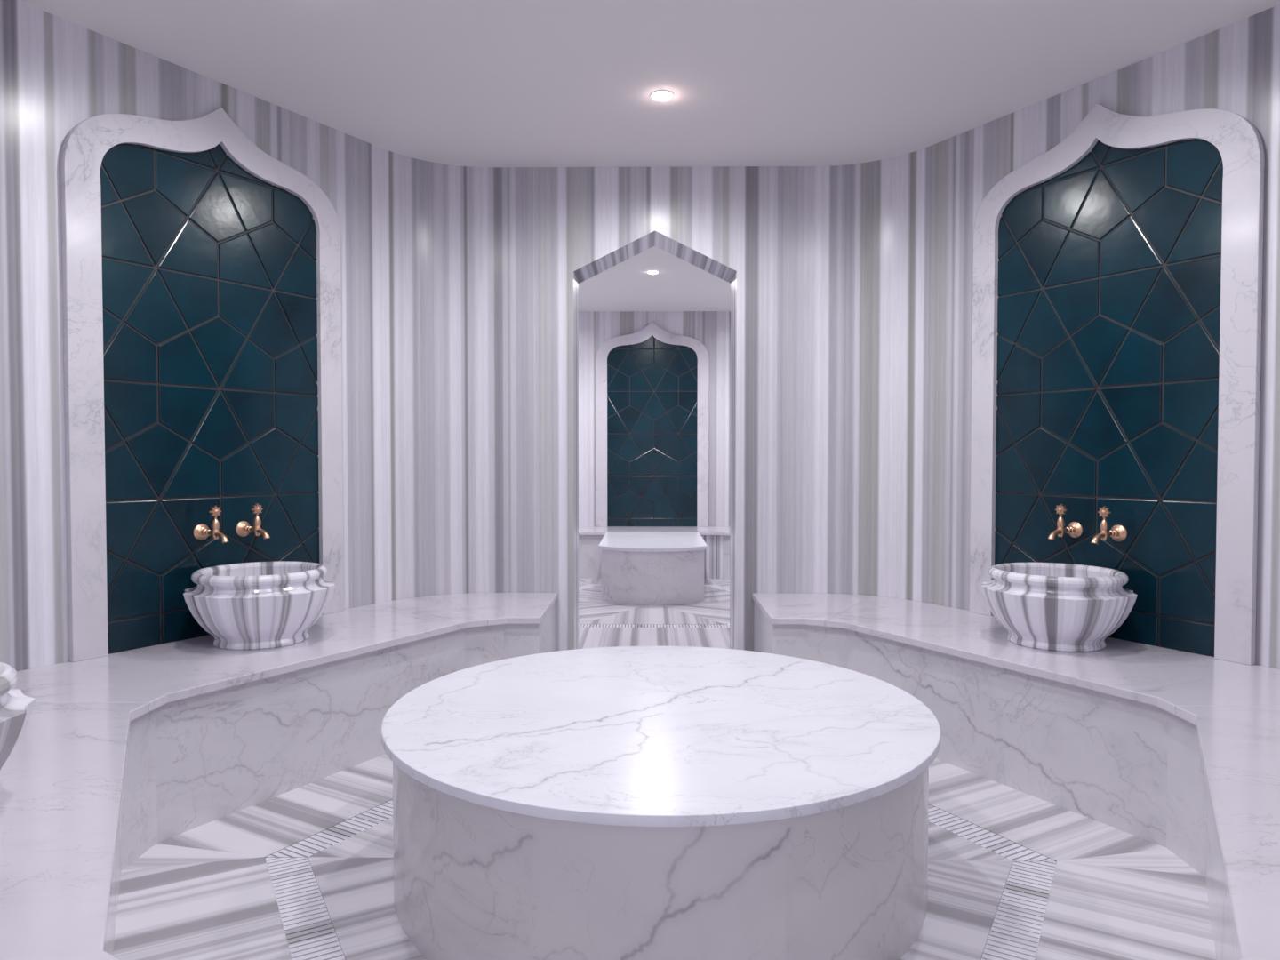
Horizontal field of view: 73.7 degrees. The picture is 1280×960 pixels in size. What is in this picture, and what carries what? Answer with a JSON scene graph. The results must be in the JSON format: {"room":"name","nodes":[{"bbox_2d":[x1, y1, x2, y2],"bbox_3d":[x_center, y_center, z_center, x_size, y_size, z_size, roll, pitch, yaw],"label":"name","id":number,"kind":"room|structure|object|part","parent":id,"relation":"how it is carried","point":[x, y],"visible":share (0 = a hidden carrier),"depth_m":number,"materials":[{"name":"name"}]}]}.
{"room":"spa","nodes":[
{"label":"spa","id":0,"kind":"room"},
{"bbox_2d":[0,0,437,671],"bbox_3d":[-1.721,-0.274,3.587,0.080,2.778,2.339,1,2,31],"label":"wall","id":1,"kind":"structure","parent":0,"point":[57,74],"depth_m":3.35,"materials":[{"name":"stone"}]},
{"bbox_2d":[60,107,343,662],"bbox_3d":[-1.750,-0.452,3.579,0.033,2.193,1.211,1,2,31],"label":"tiled niche","id":2,"kind":"object","parent":1,"relation":"attached to","point":[202,269],"visible":0.96,"depth_m":3.45,"materials":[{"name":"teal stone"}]},
{"bbox_2d":[192,504,228,543],"bbox_3d":[-1.733,0.178,3.470,0.173,0.151,0.069,1,2,31],"label":"tap","id":3,"kind":"object","parent":2,"relation":"attached to","point":[201,532],"visible":1,"depth_m":3.46,"materials":[{"name":"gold metal"}]},
{"bbox_3d":[-1.721,0.132,3.461,0.021,0.058,0.051,1,2,31],"label":"star handle","id":4,"kind":"part","parent":3,"relation":"part of","materials":[{"name":"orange metal"}]},
{"bbox_3d":[-1.690,0.232,3.446,0.073,0.045,0.027,1,2,31],"label":"spout","id":5,"kind":"part","parent":3,"relation":"part of","materials":[{"name":"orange metal"}]},
{"bbox_2d":[235,503,270,539],"bbox_3d":[-1.637,0.174,3.632,0.173,0.151,0.069,1,2,31],"label":"tap","id":6,"kind":"object","parent":2,"relation":"attached to","point":[243,529],"visible":1,"depth_m":3.62,"materials":[{"name":"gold metal"}]},
{"bbox_3d":[-1.625,0.128,3.624,0.021,0.058,0.051,1,2,31],"label":"star handle","id":7,"kind":"part","parent":6,"relation":"part of","materials":[{"name":"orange metal"}]},
{"bbox_3d":[-1.594,0.228,3.608,0.073,0.045,0.027,1,2,31],"label":"spout","id":8,"kind":"part","parent":6,"relation":"part of","materials":[{"name":"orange metal"}]},
{"bbox_2d":[580,624,674,624],"bbox_3d":[0.108,1.097,7.114,4.912,0.035,4.423,0,1,1],"label":"floor","id":9,"kind":"structure","parent":0,"point":[580,624],"depth_m":6.47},
{"bbox_2d":[578,624,729,627],"bbox_3d":[0.098,1.075,6.137,1.187,0.049,0.113,0,1,1],"label":"drain grate","id":10,"kind":"object","parent":9,"relation":"on","point":[581,625],"visible":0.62,"depth_m":6.14,"materials":[{"name":"stone"}]},
{"bbox_2d":[17,0,1279,167],"bbox_3d":[0.057,-1.660,2.498,4.678,0.050,4.212,0,1,1],"label":"ceiling","id":11,"kind":"structure","parent":0,"point":[461,83],"depth_m":3.39,"materials":[{"name":"paint"}]},
{"bbox_2d":[650,89,673,100],"bbox_3d":[0.096,-1.659,3.694,0.102,0.013,0.102,0,1,1],"label":"recessed light","id":12,"kind":"object","parent":11,"relation":"in","point":[661,94],"visible":1,"depth_m":3.67,"materials":[{"name":"white"}]},
{"bbox_2d":[578,311,730,526],"bbox_3d":[0.131,-0.417,9.141,2.339,2.778,0.080,0,1,1],"label":"wall","id":13,"kind":"structure","parent":0,"point":[712,329],"depth_m":9.16,"materials":[{"name":"stone"}]},
{"bbox_2d":[595,321,709,526],"bbox_3d":[0.132,-0.596,9.160,1.211,2.193,0.033,0,1,1],"label":"tiled niche","id":14,"kind":"object","parent":13,"relation":"attached to","point":[652,382],"visible":1,"depth_m":9.16,"materials":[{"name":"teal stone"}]},
{"bbox_2d":[578,246,730,311],"bbox_3d":[0.108,-1.777,7.040,4.678,0.050,4.212,0,1,1],"label":"ceiling","id":15,"kind":"structure","parent":0,"point":[679,284],"depth_m":7.87,"materials":[{"name":"paint"}]},
{"bbox_2d":[647,271,658,273],"bbox_3d":[0.110,-1.750,7.207,0.102,0.013,0.102,0,1,1],"label":"recessed light","id":16,"kind":"object","parent":15,"relation":"in","point":[649,272],"visible":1,"depth_m":7.18,"materials":[{"name":"white"}]},
{"bbox_2d":[434,160,876,651],"bbox_3d":[0.080,-0.300,4.599,2.339,2.778,0.080,0,1,1],"label":"wall","id":17,"kind":"structure","parent":0,"point":[799,242],"depth_m":4.62,"materials":[{"name":"stone"}]},
{"bbox_2d":[573,230,736,649],"bbox_3d":[0.082,-0.135,4.809,0.885,2.436,0.332,0,1,1],"label":"trim","id":18,"kind":"structure","parent":17,"relation":"attached to","point":[654,238],"depth_m":4.77,"materials":[{"name":"stone"}]},
{"bbox_2d":[113,578,1215,959],"bbox_3d":[0.070,1.111,3.736,3.192,0.001,9.610,0,1,1],"label":"floor","id":19,"kind":"structure","parent":0,"point":[205,892],"depth_m":2.46,"materials":[{"name":"stone"}]},
{"bbox_2d":[0,592,557,959],"bbox_3d":[-1.378,0.906,2.580,1.805,0.470,4.210,0,1,1],"label":"bench","id":20,"kind":"object","parent":19,"relation":"on","point":[117,756],"visible":0.81,"depth_m":2.82,"materials":[{"name":"white stone"}]},
{"bbox_2d":[0,661,35,769],"bbox_3d":[-1.525,0.548,1.670,0.562,0.294,0.562,1,2,29],"label":"basin","id":21,"kind":"object","parent":20,"relation":"on","point":[16,708],"visible":1,"depth_m":1.74,"materials":[{"name":"stone"}]},
{"bbox_3d":[-1.179,0.940,1.869,0.020,0.440,1.413,-1,2,-29],"label":"panel","id":22,"kind":"part","parent":20,"relation":"part of","materials":[{"name":"white stone"}]},
{"bbox_3d":[-1.526,0.921,2.582,0.020,0.440,0.184,0,1,1],"label":"panel","id":23,"kind":"part","parent":20,"relation":"part of","materials":[{"name":"white stone"}]},
{"bbox_2d":[183,561,335,650],"bbox_3d":[-1.525,0.502,3.439,0.562,0.294,0.562,1,2,31],"label":"basin","id":24,"kind":"object","parent":20,"relation":"on","point":[257,605],"visible":1,"depth_m":3.26,"materials":[{"name":"stone"}]},
{"bbox_3d":[-1.163,0.903,3.287,0.020,0.440,1.413,1,2,31],"label":"panel","id":25,"kind":"part","parent":20,"relation":"part of","materials":[{"name":"white stone"}]},
{"bbox_3d":[-0.719,0.886,3.943,0.184,0.440,0.020,-1,2,-29],"label":"panel","id":26,"kind":"part","parent":20,"relation":"part of","materials":[{"name":"white stone"}]},
{"bbox_3d":[-0.562,0.885,3.989,0.144,0.440,0.020,0,1,1],"label":"panel","id":27,"kind":"part","parent":20,"relation":"part of","materials":[{"name":"white stone"}]},
{"bbox_3d":[-0.476,0.876,4.326,0.020,0.440,0.697,0,1,1],"label":"panel","id":28,"kind":"part","parent":20,"relation":"part of","materials":[{"name":"white stone"}]},
{"bbox_2d":[265,857,345,959],"bbox_3d":[-0.794,1.179,2.092,0.113,0.049,1.187,-1,2,-29],"label":"drain grate","id":29,"kind":"object","parent":19,"relation":"on","point":[310,934],"visible":0.84,"depth_m":2.27,"materials":[{"name":"stone"}]},
{"bbox_2d":[265,799,392,870],"bbox_3d":[-0.783,1.154,3.067,0.114,0.049,1.187,1,2,31],"label":"drain grate","id":30,"kind":"object","parent":19,"relation":"on","point":[336,834],"visible":0.23,"depth_m":2.75,"materials":[{"name":"stone"}]},
{"bbox_2d":[578,584,596,590],"bbox_3d":[-0.731,1.021,7.609,0.113,0.020,1.192,1,2,31],"label":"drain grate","id":31,"kind":"structure","parent":19,"relation":"attached to","point":[586,586],"depth_m":7.98,"materials":[{"name":"stone"}]},
{"bbox_2d":[578,526,652,578],"bbox_3d":[-1.149,0.786,7.242,2.109,0.470,4.299,0,1,9],"label":"bench","id":32,"kind":"object","parent":19,"relation":"on","point":[589,537],"visible":0.12,"depth_m":8.52,"materials":[{"name":"white stone"}]},
{"bbox_3d":[-0.668,0.769,8.485,0.184,0.440,0.020,-1,2,-29],"label":"panel","id":33,"kind":"part","parent":32,"relation":"part of","materials":[{"name":"white stone"}]},
{"bbox_3d":[-0.229,0.768,8.528,0.707,0.440,0.020,0,1,1],"label":"panel","id":34,"kind":"part","parent":32,"relation":"part of","materials":[{"name":"white stone"}]},
{"bbox_2d":[590,584,712,586],"bbox_3d":[0.119,1.009,8.088,1.192,0.020,0.113,0,1,1],"label":"trim","id":35,"kind":"structure","parent":19,"relation":"attached to","point":[597,585],"depth_m":8.09,"materials":[{"name":"stone"}]},
{"bbox_2d":[598,532,707,604],"bbox_3d":[0.115,0.773,7.743,0.920,0.470,1.534,0,1,1],"label":"plinth","id":36,"kind":"object","parent":19,"relation":"on","point":[638,568],"visible":1,"depth_m":7.08,"materials":[{"name":"white stone"}]},
{"bbox_2d":[381,646,940,959],"bbox_3d":[0.057,0.907,2.564,1.594,0.470,1.594,-1,2,-28],"label":"platform","id":37,"kind":"object","parent":19,"relation":"on","point":[616,803],"visible":1,"depth_m":1.99,"materials":[{"name":"white stone"}]},
{"bbox_2d":[652,526,730,579],"bbox_3d":[1.368,0.787,7.214,2.109,0.470,4.299,0,1,-8],"label":"bench","id":38,"kind":"object","parent":19,"relation":"on","point":[716,539],"visible":0.07,"depth_m":8.51,"materials":[{"name":"white stone"}]},
{"bbox_3d":[0.477,0.768,8.520,0.707,0.440,0.020,0,1,1],"label":"panel","id":39,"kind":"part","parent":38,"relation":"part of","materials":[{"name":"stone"}]},
{"bbox_3d":[0.915,0.769,8.467,0.184,0.440,0.020,1,2,31],"label":"panel","id":40,"kind":"part","parent":38,"relation":"part of","materials":[{"name":"white stone"}]},
{"bbox_2d":[709,584,729,591],"bbox_3d":[0.959,1.022,7.590,0.113,0.020,1.192,-1,2,-29],"label":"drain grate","id":41,"kind":"structure","parent":19,"relation":"attached to","point":[713,586],"depth_m":7.93,"materials":[{"name":"stone"}]},
{"bbox_2d":[928,803,1055,875],"bbox_3d":[0.907,1.155,3.049,0.113,0.049,1.187,-1,2,-29],"label":"drain grate","id":42,"kind":"object","parent":19,"relation":"on","point":[995,843],"visible":0.25,"depth_m":2.72,"materials":[{"name":"stone"}]},
{"bbox_2d":[752,592,1279,959],"bbox_3d":[1.492,0.907,2.548,1.805,0.470,4.210,0,1,1],"label":"bench","id":43,"kind":"object","parent":19,"relation":"on","point":[1175,750],"visible":0.78,"depth_m":2.88,"materials":[{"name":"white stone"}]},
{"bbox_3d":[0.629,0.876,4.314,0.020,0.440,0.697,0,1,1],"label":"panel","id":44,"kind":"part","parent":43,"relation":"part of","materials":[{"name":"white stone"}]},
{"bbox_3d":[0.707,0.885,3.974,0.144,0.440,0.020,0,1,1],"label":"panel","id":45,"kind":"part","parent":43,"relation":"part of","materials":[{"name":"white stone"}]},
{"bbox_3d":[0.864,0.886,3.925,0.184,0.440,0.020,1,2,31],"label":"panel","id":46,"kind":"part","parent":43,"relation":"part of","materials":[{"name":"white stone"}]},
{"bbox_3d":[1.293,0.904,3.259,0.020,0.440,1.413,-1,2,-29],"label":"panel","id":47,"kind":"part","parent":43,"relation":"part of","materials":[{"name":"white stone"}]},
{"bbox_2d":[981,562,1137,652],"bbox_3d":[1.658,0.503,3.403,0.562,0.294,0.562,-1,2,-33],"label":"basin","id":48,"kind":"object","parent":43,"relation":"on","point":[1046,606],"visible":1,"depth_m":3.23,"materials":[{"name":"stone"}]},
{"bbox_3d":[1.639,0.922,2.546,0.020,0.440,0.184,0,1,1],"label":"panel","id":49,"kind":"part","parent":43,"relation":"part of","materials":[{"name":"white stone"}]},
{"bbox_3d":[1.277,0.940,1.842,0.020,0.440,1.413,1,2,31],"label":"panel","id":50,"kind":"part","parent":43,"relation":"part of","materials":[{"name":"white stone"}]},
{"bbox_2d":[980,861,1056,959],"bbox_3d":[0.896,1.180,2.074,0.113,0.049,1.187,1,2,31],"label":"drain grate","id":51,"kind":"object","parent":19,"relation":"on","point":[1016,929],"visible":0.86,"depth_m":2.27,"materials":[{"name":"stone"}]},
{"bbox_2d":[872,4,1279,669],"bbox_3d":[1.857,-0.273,3.546,0.080,2.778,2.339,-1,2,-29],"label":"wall","id":52,"kind":"structure","parent":0,"point":[929,199],"depth_m":4.16,"materials":[{"name":"stone"}]},
{"bbox_2d":[969,103,1264,665],"bbox_3d":[1.887,-0.451,3.538,0.033,2.193,1.211,-1,2,-29],"label":"tiled niche","id":53,"kind":"object","parent":52,"relation":"attached to","point":[1117,269],"visible":0.96,"depth_m":3.40,"materials":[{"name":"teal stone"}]},
{"bbox_2d":[1048,504,1082,540],"bbox_3d":[1.777,0.175,3.588,0.173,0.151,0.069,-1,2,-29],"label":"tap","id":54,"kind":"object","parent":53,"relation":"attached to","point":[1075,529],"visible":1,"depth_m":3.58,"materials":[{"name":"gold metal"}]},
{"bbox_3d":[1.734,0.229,3.565,0.073,0.045,0.027,-1,2,-29],"label":"spout","id":55,"kind":"part","parent":54,"relation":"part of","materials":[{"name":"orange metal"}]},
{"bbox_3d":[1.765,0.129,3.580,0.021,0.058,0.051,-1,2,-29],"label":"star handle","id":56,"kind":"part","parent":54,"relation":"part of","materials":[{"name":"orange metal"}]},
{"bbox_2d":[1090,505,1127,543],"bbox_3d":[1.870,0.179,3.424,0.173,0.151,0.069,-1,2,-29],"label":"tap","id":57,"kind":"object","parent":53,"relation":"attached to","point":[1117,532],"visible":1,"depth_m":3.42,"materials":[{"name":"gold metal"}]},
{"bbox_3d":[1.826,0.233,3.401,0.073,0.045,0.027,-1,2,-29],"label":"spout","id":58,"kind":"part","parent":57,"relation":"part of","materials":[{"name":"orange metal"}]},
{"bbox_3d":[1.857,0.133,3.416,0.021,0.058,0.051,-1,2,-29],"label":"star handle","id":59,"kind":"part","parent":57,"relation":"part of","materials":[{"name":"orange metal"}]}
]}

